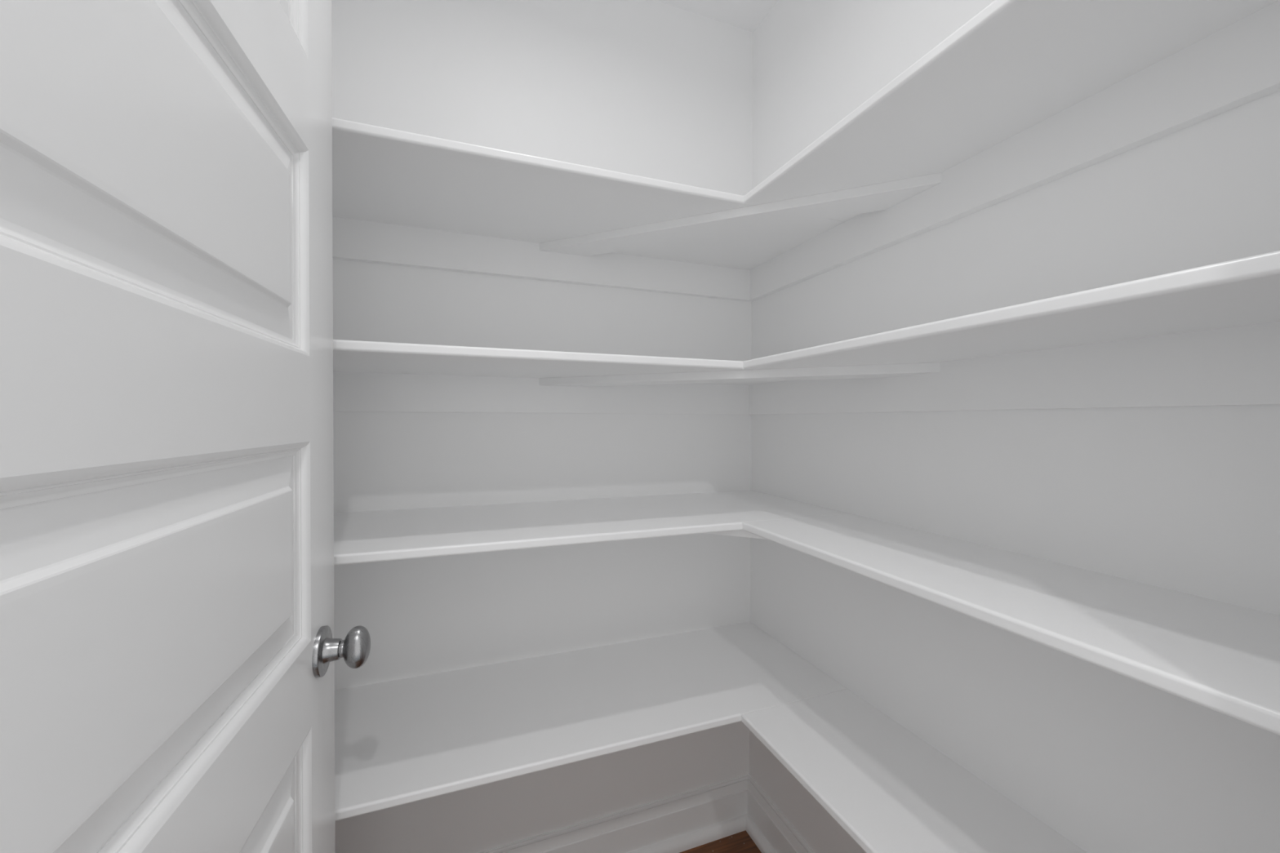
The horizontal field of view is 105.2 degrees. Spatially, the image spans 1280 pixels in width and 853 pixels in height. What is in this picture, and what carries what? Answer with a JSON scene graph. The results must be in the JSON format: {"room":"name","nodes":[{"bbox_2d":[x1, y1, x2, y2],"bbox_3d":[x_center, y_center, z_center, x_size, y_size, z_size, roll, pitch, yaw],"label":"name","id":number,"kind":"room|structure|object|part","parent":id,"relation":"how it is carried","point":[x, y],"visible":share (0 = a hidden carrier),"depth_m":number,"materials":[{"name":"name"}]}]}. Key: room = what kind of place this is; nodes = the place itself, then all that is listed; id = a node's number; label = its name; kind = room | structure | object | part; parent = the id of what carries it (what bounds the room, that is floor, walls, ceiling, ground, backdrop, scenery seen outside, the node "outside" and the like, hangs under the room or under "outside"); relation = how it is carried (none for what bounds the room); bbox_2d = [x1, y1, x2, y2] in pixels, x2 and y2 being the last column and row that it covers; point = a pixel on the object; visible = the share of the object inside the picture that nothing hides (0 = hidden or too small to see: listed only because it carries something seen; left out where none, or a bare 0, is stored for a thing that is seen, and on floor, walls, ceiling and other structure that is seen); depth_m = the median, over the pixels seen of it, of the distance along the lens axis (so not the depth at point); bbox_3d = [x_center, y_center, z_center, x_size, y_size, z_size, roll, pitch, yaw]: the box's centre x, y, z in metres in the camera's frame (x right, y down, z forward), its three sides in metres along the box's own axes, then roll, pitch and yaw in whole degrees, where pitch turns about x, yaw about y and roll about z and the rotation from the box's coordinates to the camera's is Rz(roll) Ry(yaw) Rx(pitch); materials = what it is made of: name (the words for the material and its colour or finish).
{"room":"food storage area","nodes":[
{"label":"food storage area","id":0,"kind":"room"},
{"bbox_2d":[331,0,753,852],"bbox_3d":[-0.312,0.009,1.334,1.590,2.440,0.115,0,1,-21],"label":"wall","id":1,"kind":"structure","parent":0,"point":[653,89],"depth_m":1.29,"materials":[{"name":"white paint"}]},
{"bbox_2d":[333,490,847,565],"bbox_3d":[-0.178,0.256,0.980,1.358,0.107,0.648,0,1,-21],"label":"wall shelf","id":2,"kind":"object","parent":1,"relation":"attached to","point":[381,535],"visible":0.66,"depth_m":1.03,"materials":[{"name":"white paint"}]},
{"bbox_2d":[334,621,847,821],"bbox_3d":[-0.222,0.665,1.098,1.358,0.107,0.407,0,1,-21],"label":"wall shelf","id":3,"kind":"object","parent":1,"relation":"attached to","point":[398,742],"visible":0.8,"depth_m":1.07,"materials":[{"name":"white paint"}]},
{"bbox_2d":[478,773,749,852],"bbox_3d":[-0.289,1.158,1.278,1.360,0.143,0.034,0,1,-21],"label":"baseboard","id":4,"kind":"structure","parent":1,"relation":"attached to","point":[684,821],"depth_m":1.41,"materials":[{"name":"white paint"}]},
{"bbox_2d":[333,339,940,414],"bbox_3d":[-0.177,-0.086,0.977,1.358,0.107,0.648,0,1,-21],"label":"wall shelf","id":5,"kind":"object","parent":1,"relation":"attached to","point":[368,375],"visible":0.81,"depth_m":1.13,"materials":[{"name":"white paint"}]},
{"bbox_2d":[332,117,942,302],"bbox_3d":[-0.176,-0.434,0.973,1.358,0.107,0.648,0,1,-21],"label":"wall shelf","id":6,"kind":"object","parent":1,"relation":"attached to","point":[400,197],"visible":0.8,"depth_m":1.10,"materials":[{"name":"white paint"}]},
{"bbox_2d":[655,0,777,32],"bbox_3d":[0.290,-1.247,0.236,4.200,0.100,2.565,0,1,-21],"label":"ceiling","id":7,"kind":"structure","parent":0,"point":[747,15],"depth_m":1.42,"materials":[{"name":"white paint"}]},
{"bbox_2d":[680,830,761,852],"bbox_3d":[-0.071,1.267,0.695,1.590,0.060,1.511,0,1,-21],"label":"floor","id":8,"kind":"structure","parent":0,"point":[735,844],"depth_m":1.43,"materials":[{"name":"brown wood"}]},
{"bbox_2d":[749,0,1279,852],"bbox_3d":[0.630,0.016,0.921,0.115,2.440,1.320,0,1,-21],"label":"wall","id":9,"kind":"structure","parent":0,"point":[1186,500],"depth_m":0.78,"materials":[{"name":"white paint"}]},
{"bbox_2d":[745,774,814,852],"bbox_3d":[0.537,1.164,0.962,0.034,0.143,1.205,0,1,-21],"label":"baseboard","id":10,"kind":"structure","parent":9,"relation":"attached to","point":[766,826],"depth_m":1.41,"materials":[{"name":"white paint"}]},
{"bbox_2d":[741,688,1087,852],"bbox_3d":[0.422,0.669,0.904,0.289,0.107,1.184,0,1,-21],"label":"wall shelf","id":11,"kind":"object","parent":9,"relation":"attached to","point":[891,790],"visible":0.93,"depth_m":0.84,"materials":[{"name":"white paint"}]},
{"bbox_2d":[742,513,1279,735],"bbox_3d":[0.423,0.259,0.899,0.289,0.107,1.184,0,1,-21],"label":"wall shelf","id":12,"kind":"object","parent":9,"relation":"attached to","point":[1224,658],"visible":0.97,"depth_m":0.56,"materials":[{"name":"white paint"}]},
{"bbox_2d":[743,250,1279,414],"bbox_3d":[0.424,-0.083,0.895,0.289,0.107,1.184,0,1,-21],"label":"wall shelf","id":13,"kind":"object","parent":9,"relation":"attached to","point":[1207,335],"visible":0.92,"depth_m":0.63,"materials":[{"name":"white paint"}]},
{"bbox_2d":[744,0,1279,300],"bbox_3d":[0.425,-0.432,0.891,0.289,0.107,1.184,0,1,-21],"label":"wall shelf","id":14,"kind":"object","parent":9,"relation":"attached to","point":[1024,95],"visible":0.97,"depth_m":0.67,"materials":[{"name":"white paint"}]},
{"bbox_3d":[0.320,0.024,0.161,4.200,2.440,0.115,0,1,-21],"label":"wall","id":15,"kind":"structure","parent":0,"visible":0},
{"bbox_2d":[0,0,370,852],"bbox_3d":[-0.341,0.214,0.388,0.156,2.030,0.727,0,1,-22],"label":"door","id":16,"kind":"structure","parent":15,"relation":"in","point":[169,649],"depth_m":0.35,"materials":[{"name":"white paint"}]},
{"bbox_3d":[-0.360,-0.216,0.373,0.053,0.225,0.472,0,1,-21],"label":"panel","id":17,"kind":"part","parent":16,"relation":"part of","materials":[{"name":"white paint"}]},
{"bbox_3d":[-0.361,0.149,0.377,0.031,0.219,0.472,0,1,-17],"label":"panel","id":18,"kind":"part","parent":16,"relation":"part of","materials":[{"name":"white paint"}]},
{"bbox_3d":[-0.360,-0.216,0.373,0.063,0.261,0.509,0,1,-21],"label":"panel moulding","id":19,"kind":"part","parent":16,"relation":"part of","materials":[{"name":"white paint"}]},
{"bbox_3d":[-0.361,0.149,0.377,0.035,0.255,0.508,0,1,-17],"label":"panel moulding","id":20,"kind":"part","parent":16,"relation":"part of","materials":[{"name":"white paint"}]},
{"bbox_3d":[-0.362,0.516,0.381,0.031,0.221,0.472,0,1,-17],"label":"panel","id":21,"kind":"part","parent":16,"relation":"part of","materials":[{"name":"white paint"}]},
{"bbox_3d":[-0.362,0.516,0.381,0.035,0.257,0.508,0,1,-17],"label":"panel moulding","id":22,"kind":"part","parent":16,"relation":"part of","materials":[{"name":"white paint"}]},
{"bbox_3d":[-0.359,-0.588,0.369,0.031,0.221,0.472,0,1,-17],"label":"panel","id":23,"kind":"part","parent":16,"relation":"part of","materials":[{"name":"white paint"}]},
{"bbox_3d":[-0.359,-0.588,0.369,0.035,0.257,0.508,0,1,-17],"label":"panel moulding","id":24,"kind":"part","parent":16,"relation":"part of","materials":[{"name":"white paint"}]},
{"bbox_3d":[-0.389,0.303,0.673,0.033,0.055,0.038,0,1,-21],"label":"knob","id":25,"kind":"part","parent":16,"relation":"part of","materials":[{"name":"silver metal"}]}
]}

